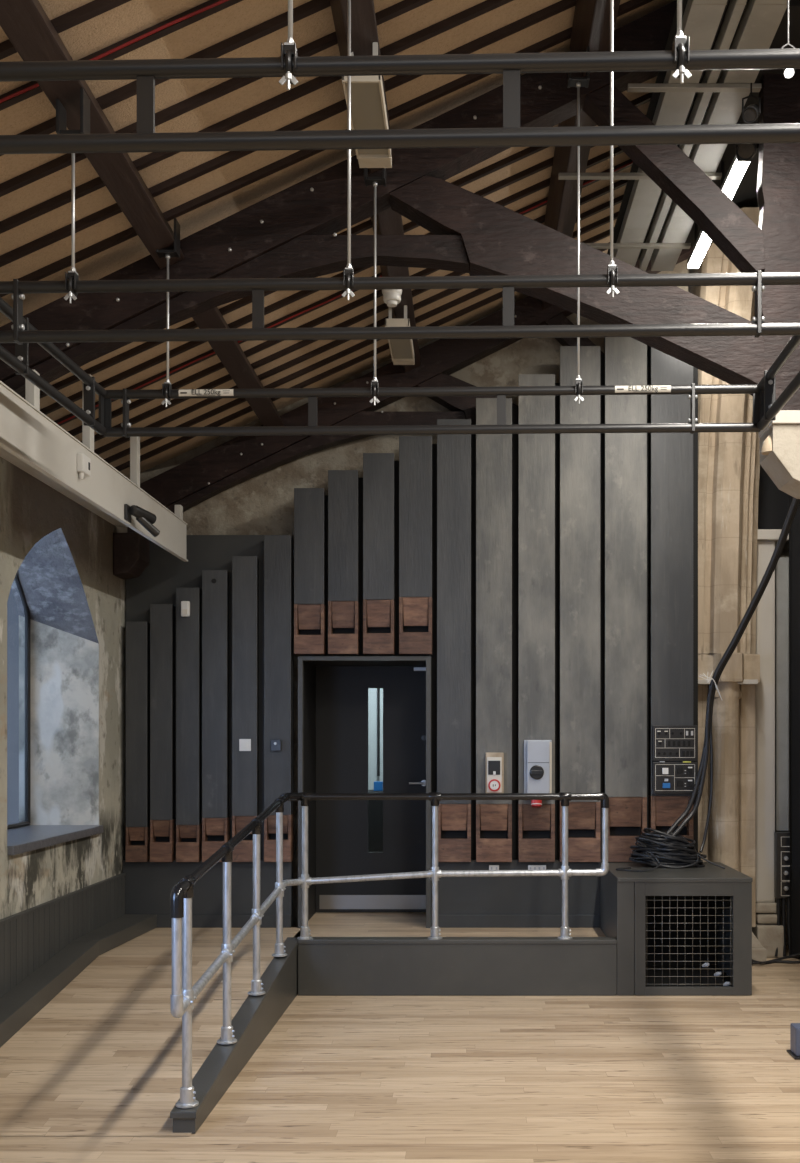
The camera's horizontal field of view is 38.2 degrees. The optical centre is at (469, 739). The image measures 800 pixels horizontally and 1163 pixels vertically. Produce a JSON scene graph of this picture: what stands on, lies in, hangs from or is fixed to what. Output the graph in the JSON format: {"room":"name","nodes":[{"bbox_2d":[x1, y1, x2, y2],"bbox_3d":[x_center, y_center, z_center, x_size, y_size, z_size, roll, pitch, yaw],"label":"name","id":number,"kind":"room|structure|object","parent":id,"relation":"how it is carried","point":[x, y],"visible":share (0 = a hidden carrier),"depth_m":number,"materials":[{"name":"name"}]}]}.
{"room":"auditorium","nodes":[
{"label":"auditorium","id":0,"kind":"room"},
{"bbox_2d":[0,457,126,919],"bbox_3d":[-2.900,-0.110,3.010,0.560,3.620,12.020,0,0,0],"label":"wall","id":1,"kind":"structure","parent":0,"point":[31,509],"depth_m":7.58,"materials":[{"name":"paint"}]},
{"bbox_2d":[7,573,29,828],"bbox_3d":[-3.110,-0.481,7.315,0.044,2.159,1.568,0,0,0],"label":"window","id":2,"kind":"structure","parent":1,"relation":"in","point":[18,613],"depth_m":7.91,"materials":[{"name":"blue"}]},
{"bbox_2d":[7,825,102,854],"bbox_3d":[-2.857,0.627,7.315,0.545,0.055,1.600,0,0,0],"label":"window sill","id":3,"kind":"structure","parent":1,"relation":"attached to","point":[23,839],"depth_m":7.38,"materials":[{"name":"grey stone"}]},
{"bbox_2d":[0,873,125,997],"bbox_3d":[-2.602,1.350,6.270,0.032,0.700,4.740,0,0,0],"label":"cladding","id":4,"kind":"object","parent":1,"relation":"attached to","point":[30,937],"visible":0.5,"depth_m":7.12,"materials":[{"name":"wood"}]},
{"bbox_2d":[30,619,98,824],"bbox_3d":[-2.901,-0.185,7.315,0.559,1.590,1.610,0,0,0],"label":"window reveal","id":5,"kind":"object","parent":1,"relation":"in","point":[64,666],"depth_m":8.11,"materials":[{"name":"paint"}]},
{"bbox_2d":[17,528,98,643],"bbox_3d":[-2.901,-1.120,7.315,0.559,0.880,1.610,0,0,0],"label":"soffit","id":6,"kind":"structure","parent":5,"relation":"attached to","point":[51,584],"depth_m":7.87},
{"bbox_2d":[0,370,187,561],"bbox_3d":[-2.346,-1.679,5.500,0.528,0.722,6.000,0,0,0],"label":"steel beam","id":7,"kind":"structure","parent":1,"relation":"attached to","point":[30,440],"depth_m":6.38,"materials":[{"name":"metal"}]},
{"bbox_2d":[124,504,159,536],"bbox_3d":[-2.024,-1.345,7.067,0.098,0.172,0.252,0,0,32],"label":"camera","id":8,"kind":"object","parent":7,"relation":"attached to","point":[144,517],"visible":1,"depth_m":7.05,"materials":[{"name":"black"}]},
{"bbox_2d":[113,533,148,579],"bbox_3d":[-2.518,-1.365,8.555,0.195,0.310,0.270,0,0,0],"label":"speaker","id":9,"kind":"object","parent":1,"relation":"attached to","point":[130,550],"visible":0.93,"depth_m":8.42},
{"bbox_2d":[0,0,799,409],"bbox_3d":[-0.352,-2.761,5.777,4.570,2.508,0.178,0,0,0],"label":"roof truss","id":10,"kind":"object","parent":1,"relation":"attached to","point":[291,232],"visible":0.73,"depth_m":5.70,"materials":[{"name":"brown wood"}]},
{"bbox_2d":[0,0,183,268],"bbox_3d":[-1.505,-2.430,3.797,0.186,0.201,3.795,0,0,0],"label":"purlin","id":11,"kind":"object","parent":10,"relation":"attached to","point":[26,24],"visible":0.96,"depth_m":4.39,"materials":[{"name":"wood"}]},
{"bbox_2d":[56,88,89,303],"bbox_3d":[-1.457,-1.982,4.224,0.100,0.779,0.080,0,0,0],"label":"suspension rod","id":12,"kind":"object","parent":11,"relation":"hanging from","point":[61,114],"visible":0.89,"depth_m":4.21,"materials":[{"name":"silver metal"}]},
{"bbox_2d":[155,218,179,406],"bbox_3d":[-1.454,-2.043,5.533,0.100,0.900,0.080,0,0,0],"label":"suspension rod","id":13,"kind":"object","parent":11,"relation":"hanging from","point":[175,253],"visible":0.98,"depth_m":5.52,"materials":[{"name":"silver metal"}]},
{"bbox_2d":[330,0,394,173],"bbox_3d":[-0.466,-2.903,3.797,0.186,0.201,3.795,0,0,0],"label":"purlin","id":14,"kind":"object","parent":10,"relation":"attached to","point":[364,32],"visible":0.41,"depth_m":4.59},
{"bbox_2d":[279,0,297,89],"bbox_3d":[-0.445,-2.273,2.846,0.100,1.360,0.080,0,0,0],"label":"suspension rod","id":15,"kind":"object","parent":14,"relation":"hanging from","point":[289,49],"visible":0.98,"depth_m":2.82,"materials":[{"name":"silver metal"}]},
{"bbox_2d":[342,0,354,300],"bbox_3d":[-0.441,-2.274,4.195,0.100,1.361,0.080,0,0,0],"label":"suspension rod","id":16,"kind":"object","parent":14,"relation":"hanging from","point":[348,272],"visible":0.99,"depth_m":4.19,"materials":[{"name":"silver metal"}]},
{"bbox_2d":[0,270,799,344],"bbox_3d":[-0.230,-1.574,4.189,3.140,0.225,0.050,0,0,2],"label":"truss","id":17,"kind":"object","parent":16,"relation":"hanging from","point":[17,288],"visible":1,"depth_m":4.17,"materials":[{"name":"black"}]},
{"bbox_2d":[0,297,105,434],"bbox_3d":[-1.812,-1.574,3.784,0.050,0.225,3.481,0,0,2],"label":"truss","id":18,"kind":"object","parent":17,"relation":"attached to","point":[19,362],"visible":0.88,"depth_m":4.95,"materials":[{"name":"black"}]},
{"bbox_2d":[757,335,799,429],"bbox_3d":[1.327,-1.574,3.696,0.050,0.225,3.481,0,0,2],"label":"truss","id":19,"kind":"object","parent":17,"relation":"attached to","point":[770,407],"visible":1,"depth_m":5.15,"materials":[{"name":"black"}]},
{"bbox_2d":[342,42,391,167],"bbox_3d":[-0.437,-2.746,4.975,0.156,0.200,0.710,0,0,0],"label":"heater","id":20,"kind":"object","parent":14,"relation":"attached to","point":[368,106],"visible":0.71,"depth_m":4.87,"materials":[{"name":"beige metal"}]},
{"bbox_2d":[364,168,385,405],"bbox_3d":[-0.454,-2.211,5.505,0.100,1.236,0.080,0,0,0],"label":"suspension rod","id":21,"kind":"object","parent":14,"relation":"hanging from","point":[374,181],"visible":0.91,"depth_m":5.50,"materials":[{"name":"silver metal"}]},
{"bbox_2d":[103,384,760,437],"bbox_3d":[-0.194,-1.574,5.499,3.158,0.225,0.050,0,0,2],"label":"truss","id":22,"kind":"object","parent":21,"relation":"hanging from","point":[692,427],"visible":0.91,"depth_m":5.48,"materials":[{"name":"black"}]},
{"bbox_2d":[570,0,619,76],"bbox_3d":[0.585,-3.381,3.797,0.186,0.201,3.795,0,0,0],"label":"purlin","id":23,"kind":"object","parent":10,"relation":"attached to","point":[591,21],"visible":0.67,"depth_m":5.36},
{"bbox_2d":[567,46,589,403],"bbox_3d":[0.516,-2.440,5.478,0.100,1.695,0.080,0,0,0],"label":"suspension rod","id":24,"kind":"object","parent":23,"relation":"hanging from","point":[578,82],"visible":0.92,"depth_m":5.47,"materials":[{"name":"silver metal"}]},
{"bbox_2d":[606,0,618,297],"bbox_3d":[0.514,-2.491,4.169,0.100,1.796,0.080,0,0,0],"label":"suspension rod","id":25,"kind":"object","parent":23,"relation":"hanging from","point":[612,269],"visible":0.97,"depth_m":4.16,"materials":[{"name":"silver metal"}]},
{"bbox_2d":[672,0,691,83],"bbox_3d":[0.514,-2.491,2.819,0.100,1.796,0.080,0,0,0],"label":"suspension rod","id":26,"kind":"object","parent":23,"relation":"hanging from","point":[680,43],"visible":0.96,"depth_m":2.79,"materials":[{"name":"silver metal"}]},
{"bbox_2d":[0,48,799,153],"bbox_3d":[-0.268,-1.574,2.840,3.140,0.225,0.043,0,0,2],"label":"truss","id":27,"kind":"object","parent":26,"relation":"hanging from","point":[510,65],"visible":1,"depth_m":2.82,"materials":[{"name":"black"}]},
{"bbox_2d":[685,0,799,246],"bbox_3d":[1.480,-3.340,6.475,0.280,0.040,2.550,0,0,0],"label":"trough","id":28,"kind":"object","parent":10,"relation":"attached to","point":[780,38],"visible":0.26,"depth_m":5.70,"materials":[{"name":"black"}]},
{"bbox_2d":[720,122,750,199],"bbox_3d":[1.450,-3.191,6.390,0.076,0.258,0.620,0,0,0],"label":"strip light","id":29,"kind":"object","parent":28,"relation":"hanging from","point":[737,169],"visible":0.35,"depth_m":6.28,"materials":[{"name":"white"}]},
{"bbox_2d":[722,160,749,199],"bbox_3d":[1.450,-3.075,6.390,0.070,0.020,0.600,0,0,0],"label":"diffuser","id":30,"kind":"object","parent":29,"relation":"attached to","point":[737,169],"depth_m":6.28,"materials":[{"name":"white"}]},
{"bbox_2d":[0,0,674,477],"bbox_3d":[-0.825,-2.900,3.325,5.150,2.393,12.650,0,0,0],"label":"ceiling","id":31,"kind":"structure","parent":0,"point":[132,17],"depth_m":5.50,"materials":[{"name":"wood"}]},
{"bbox_2d":[0,0,130,59],"bbox_3d":[-0.725,-2.902,4.120,4.850,2.241,0.034,0,0,0],"label":"rafter","id":32,"kind":"object","parent":31,"relation":"attached to","point":[90,10],"visible":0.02,"depth_m":4.10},
{"bbox_2d":[0,0,242,110],"bbox_3d":[-0.725,-2.902,4.370,4.850,2.241,0.034,0,0,0],"label":"rafter","id":33,"kind":"object","parent":31,"relation":"attached to","point":[204,14],"visible":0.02,"depth_m":4.36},
{"bbox_2d":[0,0,228,102],"bbox_3d":[-0.725,-2.885,4.340,4.854,2.216,0.011,0,0,0],"label":"cable","id":34,"kind":"object","parent":33,"relation":"attached to","point":[220,1],"visible":0.8,"depth_m":4.34,"materials":[{"name":"red plastic"}]},
{"bbox_2d":[0,0,330,155],"bbox_3d":[-0.725,-2.902,4.620,4.850,2.241,0.034,0,0,0],"label":"rafter","id":35,"kind":"object","parent":31,"relation":"attached to","point":[311,7],"visible":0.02,"depth_m":4.60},
{"bbox_2d":[0,0,432,196],"bbox_3d":[-0.725,-2.902,4.870,4.850,2.241,0.034,0,0,0],"label":"rafter","id":36,"kind":"object","parent":31,"relation":"attached to","point":[404,6],"visible":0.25,"depth_m":4.85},
{"bbox_2d":[0,0,512,233],"bbox_3d":[-0.725,-2.902,5.120,4.850,2.241,0.034,0,0,0],"label":"rafter","id":37,"kind":"object","parent":31,"relation":"attached to","point":[486,6],"visible":0.67,"depth_m":5.10,"materials":[{"name":"wood"}]},
{"bbox_2d":[0,0,575,266],"bbox_3d":[-0.725,-2.902,5.370,4.850,2.241,0.034,0,0,0],"label":"rafter","id":38,"kind":"object","parent":31,"relation":"attached to","point":[562,5],"visible":0.67,"depth_m":5.35,"materials":[{"name":"wood"}]},
{"bbox_2d":[0,0,653,296],"bbox_3d":[-0.725,-2.902,5.620,4.850,2.241,0.034,0,0,0],"label":"batten","id":39,"kind":"object","parent":31,"relation":"attached to","point":[628,6],"visible":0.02,"depth_m":5.60,"materials":[{"name":"wood"}]},
{"bbox_2d":[40,147,622,414],"bbox_3d":[-0.725,-2.902,7.120,4.850,2.241,0.034,0,0,0],"label":"rafter","id":40,"kind":"object","parent":31,"relation":"attached to","point":[598,159],"visible":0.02,"depth_m":7.10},
{"bbox_2d":[24,115,645,398],"bbox_3d":[-0.725,-2.902,6.870,4.850,2.241,0.034,0,0,0],"label":"rafter","id":41,"kind":"object","parent":31,"relation":"attached to","point":[545,164],"visible":0.18,"depth_m":6.85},
{"bbox_2d":[54,159,631,425],"bbox_3d":[-0.725,-2.902,7.370,4.850,2.241,0.034,0,0,0],"label":"rafter","id":42,"kind":"object","parent":31,"relation":"attached to","point":[629,160],"visible":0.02,"depth_m":7.35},
{"bbox_2d":[68,180,627,435],"bbox_3d":[-0.725,-2.902,7.620,4.850,2.241,0.034,0,0,0],"label":"rafter","id":43,"kind":"object","parent":31,"relation":"attached to","point":[618,184],"visible":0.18,"depth_m":7.60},
{"bbox_2d":[80,194,623,442],"bbox_3d":[-0.725,-2.902,7.870,4.850,2.241,0.034,0,0,0],"label":"rafter","id":44,"kind":"object","parent":31,"relation":"attached to","point":[604,206],"visible":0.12,"depth_m":7.85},
{"bbox_2d":[94,211,618,454],"bbox_3d":[-0.725,-2.902,8.120,4.850,2.241,0.034,0,0,0],"label":"rafter","id":45,"kind":"object","parent":31,"relation":"attached to","point":[605,220],"visible":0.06,"depth_m":8.10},
{"bbox_2d":[103,227,613,462],"bbox_3d":[-0.725,-2.902,8.370,4.850,2.241,0.034,0,0,0],"label":"rafter","id":46,"kind":"object","parent":31,"relation":"attached to","point":[604,234],"visible":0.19,"depth_m":8.35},
{"bbox_2d":[114,242,609,470],"bbox_3d":[-0.725,-2.902,8.620,4.850,2.241,0.034,0,0,0],"label":"rafter","id":47,"kind":"object","parent":31,"relation":"attached to","point":[499,295],"visible":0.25,"depth_m":8.60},
{"bbox_2d":[337,92,651,234],"bbox_3d":[-0.725,-2.902,6.620,4.850,2.241,0.034,0,0,0],"label":"rafter","id":48,"kind":"object","parent":31,"relation":"attached to","point":[645,98],"visible":0.27,"depth_m":6.60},
{"bbox_2d":[558,173,721,179],"bbox_3d":[0.960,-3.187,6.499,0.920,0.022,0.042,0,0,0],"label":"channel","id":49,"kind":"object","parent":31,"relation":"hanging from","point":[561,176],"visible":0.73,"depth_m":6.48,"materials":[{"name":"silver metal"}]},
{"bbox_2d":[651,0,789,270],"bbox_3d":[1.310,-3.240,5.025,0.152,0.082,5.650,0,0,0],"label":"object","id":50,"kind":"object","parent":31,"relation":"hanging from","point":[761,19],"visible":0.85,"depth_m":5.81,"materials":[{"name":"silver metal"}]},
{"bbox_2d":[613,0,726,266],"bbox_3d":[1.040,-3.240,5.025,0.152,0.082,5.650,0,0,0],"label":"ceiling beam","id":51,"kind":"structure","parent":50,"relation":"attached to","point":[701,19],"depth_m":5.85,"materials":[{"name":"silver metal"}]},
{"bbox_2d":[584,243,690,248],"bbox_3d":[1.020,-3.187,7.419,0.800,0.022,0.042,0,0,0],"label":"channel","id":52,"kind":"object","parent":51,"relation":"attached to","point":[594,245],"visible":0.69,"depth_m":7.40,"materials":[{"name":"silver metal"}]},
{"bbox_2d":[627,83,761,91],"bbox_3d":[1.095,-3.187,5.619,0.650,0.022,0.042,0,0,0],"label":"channel","id":53,"kind":"object","parent":51,"relation":"attached to","point":[632,87],"visible":1,"depth_m":5.60,"materials":[{"name":"silver metal"}]},
{"bbox_2d":[607,0,748,259],"bbox_3d":[1.130,-3.292,5.035,0.400,0.015,5.670,0,0,0],"label":"backing","id":54,"kind":"object","parent":50,"relation":"on","point":[661,75],"visible":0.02,"depth_m":5.97,"materials":[{"name":"black"}]},
{"bbox_2d":[639,0,746,270],"bbox_3d":[1.177,-3.240,5.025,0.047,0.082,5.650,0,0,0],"label":"duct","id":55,"kind":"object","parent":50,"relation":"attached to","point":[735,9],"visible":0.76,"depth_m":5.81,"materials":[{"name":"silver metal"}]},
{"bbox_2d":[666,499,799,833],"bbox_3d":[1.975,-0.654,8.258,1.144,2.760,0.292,0,0,26],"label":"hanging cable","id":56,"kind":"object","parent":31,"relation":"hanging from","point":[697,782],"visible":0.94,"depth_m":8.43,"materials":[{"name":"black rubber"}]},
{"bbox_2d":[672,498,797,835],"bbox_3d":[1.992,-0.654,8.232,1.087,2.760,0.269,0,0,28],"label":"cable","id":57,"kind":"object","parent":31,"relation":"hanging from","point":[688,818],"visible":0.94,"depth_m":8.38,"materials":[{"name":"black rubber"}]},
{"bbox_2d":[699,501,799,852],"bbox_3d":[2.104,-0.604,8.227,0.916,2.856,0.172,0,0,33],"label":"cable","id":58,"kind":"object","parent":31,"relation":"hanging from","point":[710,735],"visible":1,"depth_m":8.48,"materials":[{"name":"black rubber"}]},
{"bbox_2d":[62,259,687,926],"bbox_3d":[-0.850,-1.160,9.190,5.100,5.720,0.460,0,0,0],"label":"wall","id":59,"kind":"structure","parent":0,"point":[263,504],"depth_m":8.96,"materials":[{"name":"paint"}]},
{"bbox_2d":[298,656,430,927],"bbox_3d":[-0.791,0.391,9.027,0.998,2.038,0.825,0,0,0],"label":"door frame","id":60,"kind":"structure","parent":59,"relation":"attached to","point":[307,665],"depth_m":8.62,"materials":[{"name":"black"}]},
{"bbox_2d":[294,488,325,654],"bbox_3d":[-1.204,-1.264,8.650,0.224,1.241,0.124,0,0,0],"label":"pipe","id":61,"kind":"object","parent":60,"relation":"on","point":[309,503],"visible":1,"depth_m":8.60,"materials":[{"name":"black"}]},
{"bbox_2d":[328,470,358,654],"bbox_3d":[-0.950,-1.331,8.650,0.224,1.376,0.124,0,0,0],"label":"pipe","id":62,"kind":"object","parent":60,"relation":"on","point":[343,604],"visible":1,"depth_m":8.60,"materials":[{"name":"black"}]},
{"bbox_2d":[363,453,394,654],"bbox_3d":[-0.684,-1.395,8.650,0.232,1.503,0.124,0,0,0],"label":"pipe","id":63,"kind":"object","parent":60,"relation":"on","point":[378,468],"visible":1,"depth_m":8.60,"materials":[{"name":"black"}]},
{"bbox_2d":[399,436,431,654],"bbox_3d":[-0.408,-1.458,8.650,0.247,1.630,0.124,0,0,0],"label":"pipe","id":64,"kind":"object","parent":60,"relation":"on","point":[415,452],"visible":1,"depth_m":8.60,"materials":[{"name":"black"}]},
{"bbox_2d":[316,666,425,911],"bbox_3d":[-0.792,0.401,9.380,0.932,2.006,0.110,0,0,0],"label":"door","id":65,"kind":"structure","parent":59,"relation":"in","point":[371,720],"depth_m":9.39,"materials":[{"name":"black"}]},
{"bbox_2d":[127,247,692,532],"bbox_3d":[-0.451,-2.761,8.852,4.372,2.508,0.178,0,0,0],"label":"roof truss","id":66,"kind":"object","parent":59,"relation":"attached to","point":[240,459],"visible":0.53,"depth_m":8.77,"materials":[{"name":"brown wood"}]},
{"bbox_2d":[192,307,283,425],"bbox_3d":[-1.505,-2.430,7.320,0.186,0.201,2.900,0,0,0],"label":"purlin","id":67,"kind":"object","parent":66,"relation":"attached to","point":[231,355],"visible":0.36,"depth_m":7.29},
{"bbox_2d":[371,207,420,371],"bbox_3d":[-0.466,-2.903,7.320,0.186,0.201,2.900,0,0,0],"label":"purlin","id":68,"kind":"object","parent":66,"relation":"attached to","point":[388,221],"visible":0.28,"depth_m":6.97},
{"bbox_2d":[385,305,414,364],"bbox_3d":[-0.470,-2.749,7.805,0.156,0.165,0.770,0,0,0],"label":"heater","id":69,"kind":"object","parent":68,"relation":"attached to","point":[402,350],"visible":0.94,"depth_m":7.82,"materials":[{"name":"beige metal"}]},
{"bbox_2d":[539,111,594,309],"bbox_3d":[0.585,-3.381,7.320,0.186,0.201,2.900,0,0,0],"label":"purlin","id":70,"kind":"object","parent":66,"relation":"attached to","point":[561,209],"visible":0.23,"depth_m":6.92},
{"bbox_2d":[0,945,799,1162],"bbox_3d":[0.650,1.750,3.600,8.100,0.100,13.200,0,0,0],"label":"floor","id":71,"kind":"structure","parent":0,"point":[337,1078],"depth_m":5.59,"materials":[{"name":"brown wood"}]},
{"bbox_2d":[0,914,156,1047],"bbox_3d":[-2.484,1.504,6.470,0.264,0.387,4.340,0,0,0],"label":"baseboard","id":72,"kind":"structure","parent":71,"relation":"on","point":[18,1006],"depth_m":6.93,"materials":[{"name":"wood"}]},
{"bbox_2d":[170,937,297,1133],"bbox_3d":[-1.217,1.513,6.348,0.112,0.369,2.807,0,0,1],"label":"kerb","id":73,"kind":"object","parent":71,"relation":"on","point":[257,1016],"visible":0.87,"depth_m":6.05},
{"bbox_2d":[170,792,608,1107],"bbox_3d":[-0.178,0.969,6.276,2.210,1.245,2.914,0,0,0],"label":"handrail","id":74,"kind":"object","parent":73,"relation":"on","point":[183,995],"visible":1,"depth_m":6.64,"materials":[{"name":"silver"}]},
{"bbox_2d":[0,912,605,1135],"bbox_3d":[-0.820,1.554,7.185,3.590,0.287,4.510,0,0,0],"label":"ramp","id":75,"kind":"object","parent":71,"relation":"on","point":[103,1057],"visible":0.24,"depth_m":6.20,"materials":[{"name":"brown wood"}]},
{"bbox_2d":[125,622,149,861],"bbox_3d":[-2.495,0.013,8.650,0.160,1.798,0.124,0,0,0],"label":"pipe","id":76,"kind":"object","parent":75,"relation":"on","point":[137,848],"visible":0.94,"depth_m":8.60,"materials":[{"name":"black"}]},
{"bbox_2d":[150,604,175,861],"bbox_3d":[-2.311,-0.052,8.650,0.164,1.929,0.124,0,0,0],"label":"pipe","id":77,"kind":"object","parent":75,"relation":"on","point":[162,616],"visible":1,"depth_m":8.60,"materials":[{"name":"black"}]},
{"bbox_2d":[176,588,201,861],"bbox_3d":[-2.113,-0.114,8.650,0.172,2.052,0.124,0,0,0],"label":"pipe","id":78,"kind":"object","parent":75,"relation":"on","point":[188,629],"visible":0.98,"depth_m":8.60,"materials":[{"name":"black"}]},
{"bbox_2d":[123,859,292,926],"bbox_3d":[-1.980,1.157,8.697,1.270,0.505,0.085,0,0,0],"label":"plinth","id":79,"kind":"object","parent":75,"relation":"on","point":[149,885],"visible":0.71,"depth_m":8.65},
{"bbox_2d":[126,535,293,858],"bbox_3d":[-1.976,-0.324,8.732,1.269,2.458,0.035,0,0,0],"label":"wall","id":80,"kind":"structure","parent":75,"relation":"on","point":[165,572],"depth_m":8.71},
{"bbox_2d":[202,570,229,861],"bbox_3d":[-1.911,-0.179,8.650,0.187,2.184,0.124,0,0,0],"label":"pipe","id":81,"kind":"object","parent":75,"relation":"on","point":[215,596],"visible":0.88,"depth_m":8.60,"materials":[{"name":"black"}]},
{"bbox_2d":[156,915,290,927],"bbox_3d":[-1.853,1.363,8.645,1.015,0.095,0.020,0,0,0],"label":"baseboard","id":82,"kind":"structure","parent":75,"relation":"on","point":[163,921],"depth_m":8.63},
{"bbox_2d":[232,556,258,861],"bbox_3d":[-1.686,-0.232,8.650,0.187,2.288,0.124,0,0,0],"label":"pipe","id":83,"kind":"object","parent":75,"relation":"on","point":[245,569],"visible":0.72,"depth_m":8.60,"materials":[{"name":"black"}]},
{"bbox_2d":[264,535,292,861],"bbox_3d":[-1.440,-0.310,8.650,0.202,2.445,0.124,0,0,0],"label":"pipe","id":84,"kind":"object","parent":75,"relation":"on","point":[277,548],"visible":0.77,"depth_m":8.60,"materials":[{"name":"black"}]},
{"bbox_2d":[437,419,470,861],"bbox_3d":[-0.120,-0.744,8.650,0.254,3.313,0.124,0,0,0],"label":"pipe","id":85,"kind":"object","parent":75,"relation":"on","point":[453,450],"visible":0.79,"depth_m":8.60,"materials":[{"name":"black"}]},
{"bbox_2d":[476,398,511,861],"bbox_3d":[0.179,-0.823,8.650,0.269,3.470,0.124,0,0,0],"label":"pipe","id":86,"kind":"object","parent":75,"relation":"on","point":[493,451],"visible":1,"depth_m":8.60,"materials":[{"name":"black"}]},
{"bbox_2d":[486,753,503,792],"bbox_3d":[0.185,0.244,8.559,0.126,0.289,0.081,0,0,0],"label":"socket","id":87,"kind":"object","parent":86,"relation":"attached to","point":[494,762],"visible":0.98,"depth_m":8.52,"materials":[{"name":"plastic"}]},
{"bbox_2d":[325,345,697,858],"bbox_3d":[0.205,-1.133,8.732,3.046,4.076,0.035,0,0,0],"label":"wall","id":88,"kind":"structure","parent":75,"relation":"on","point":[695,370],"depth_m":8.71,"materials":[{"name":"black"}]},
{"bbox_2d":[438,915,599,927],"bbox_3d":[0.350,1.363,8.645,1.250,0.095,0.020,0,0,0],"label":"baseboard","id":89,"kind":"structure","parent":75,"relation":"on","point":[444,921],"depth_m":8.63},
{"bbox_2d":[518,374,554,861],"bbox_3d":[0.499,-0.912,8.650,0.273,3.649,0.124,0,0,0],"label":"pipe","id":90,"kind":"object","parent":75,"relation":"on","point":[536,452],"visible":0.98,"depth_m":8.60,"materials":[{"name":"black"}]},
{"bbox_2d":[524,740,551,807],"bbox_3d":[0.507,0.251,8.543,0.206,0.503,0.112,0,0,0],"label":"box","id":91,"kind":"object","parent":90,"relation":"attached to","point":[537,753],"visible":0.86,"depth_m":8.52,"materials":[{"name":"grey plastic"}]},
{"bbox_2d":[438,859,702,914],"bbox_3d":[0.738,1.157,8.697,2.025,0.505,0.085,0,0,0],"label":"plinth","id":92,"kind":"object","parent":75,"relation":"on","point":[499,895],"visible":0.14,"depth_m":8.65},
{"bbox_2d":[559,346,600,861],"bbox_3d":[0.825,-1.017,8.650,0.303,3.859,0.124,0,0,0],"label":"pipe","id":93,"kind":"object","parent":75,"relation":"on","point":[579,452],"visible":0.85,"depth_m":8.60,"materials":[{"name":"black"}]},
{"bbox_2d":[604,337,646,861],"bbox_3d":[1.167,-1.144,8.650,0.314,4.113,0.124,0,0,0],"label":"pipe","id":94,"kind":"object","parent":75,"relation":"on","point":[625,358],"visible":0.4,"depth_m":8.60,"materials":[{"name":"black"}]},
{"bbox_2d":[649,347,693,842],"bbox_3d":[1.512,-1.107,8.650,0.318,4.038,0.124,0,0,0],"label":"pipe","id":95,"kind":"object","parent":75,"relation":"on","point":[671,454],"visible":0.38,"depth_m":8.60,"materials":[{"name":"black"}]},
{"bbox_2d":[652,725,697,793],"bbox_3d":[1.527,0.146,8.564,0.333,0.508,0.070,0,0,0],"label":"panel","id":96,"kind":"object","parent":95,"relation":"attached to","point":[669,742],"visible":1,"depth_m":8.55,"materials":[{"name":"black"}]},
{"bbox_2d":[298,937,616,994],"bbox_3d":[-0.084,1.512,7.691,2.118,0.372,0.118,0,0,0],"label":"platform riser","id":97,"kind":"object","parent":71,"relation":"on","point":[326,965],"visible":0.96,"depth_m":7.64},
{"bbox_2d":[600,862,752,994],"bbox_3d":[1.427,1.306,8.137,0.899,0.781,1.006,0,0,0],"label":"enclosure","id":98,"kind":"object","parent":71,"relation":"on","point":[677,931],"visible":0.98,"depth_m":7.78,"materials":[{"name":"black"}]},
{"bbox_2d":[616,828,724,871],"bbox_3d":[1.399,0.775,8.270,0.784,0.283,0.564,0,0,-5],"label":"cable coil","id":99,"kind":"object","parent":98,"relation":"on","point":[656,848],"visible":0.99,"depth_m":8.22,"materials":[{"name":"black rubber"}]},
{"bbox_2d":[646,896,732,986],"bbox_3d":[1.458,1.340,7.658,0.583,0.607,0.005,0,0,0],"label":"grille","id":100,"kind":"object","parent":98,"relation":"attached to","point":[654,915],"depth_m":7.66,"materials":[{"name":"grey metal"}]},
{"bbox_2d":[689,207,766,961],"bbox_3d":[2.057,-1.175,9.050,0.715,5.750,0.700,0,0,0],"label":"stone pier","id":101,"kind":"object","parent":71,"relation":"on","point":[728,462],"visible":0.56,"depth_m":8.82,"materials":[{"name":"stone"}]},
{"bbox_2d":[752,529,788,957],"bbox_3d":[2.370,0.025,9.230,0.260,3.350,0.540,0,0,0],"label":"pier","id":102,"kind":"object","parent":71,"relation":"on","point":[768,933],"visible":0.66,"depth_m":9.05,"materials":[{"name":"stone"}]},
{"bbox_2d":[758,465,788,528],"bbox_3d":[2.475,-2.275,9.350,0.550,1.250,0.100,0,0,0],"label":"panel","id":103,"kind":"object","parent":102,"relation":"on","point":[773,503],"visible":0.02,"depth_m":9.30,"materials":[{"name":"black"}]},
{"bbox_2d":[775,557,788,830],"bbox_3d":[2.480,-0.365,9.158,0.100,2.170,0.085,0,0,0],"label":"panel","id":104,"kind":"object","parent":102,"relation":"attached to","point":[782,567],"visible":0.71,"depth_m":9.12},
{"bbox_2d":[774,832,791,956],"bbox_3d":[2.451,1.208,9.019,0.157,0.965,0.142,0,0,0],"label":"equipment case","id":105,"kind":"object","parent":71,"relation":"on","point":[781,839],"visible":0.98,"depth_m":8.99,"materials":[{"name":"black"}]},
{"bbox_2d":[789,495,799,957],"bbox_3d":[3.133,-0.306,8.903,1.300,3.988,0.135,0,0,0],"label":"wall edge","id":106,"kind":"object","parent":71,"relation":"on","point":[794,533],"visible":0.8,"depth_m":8.93,"materials":[{"name":"black fabric"}]},
{"bbox_2d":[733,149,758,207],"bbox_3d":[3.225,-4.411,3.325,2.950,0.720,12.650,0,0,0],"label":"ceiling","id":107,"kind":"structure","parent":0,"point":[746,195],"depth_m":8.62,"materials":[{"name":"black"}]},
{"bbox_3d":[2.290,-1.100,5.865,0.620,5.600,0.570,0,0,0],"label":"stone column","id":108,"kind":"structure","parent":0,"visible":0},
{"bbox_2d":[758,410,799,498],"bbox_3d":[1.704,-1.415,5.723,0.541,0.375,0.275,0,0,0],"label":"stone corbel","id":109,"kind":"object","parent":108,"relation":"attached to","point":[780,440],"visible":0.9,"depth_m":5.60,"materials":[{"name":"stone"}]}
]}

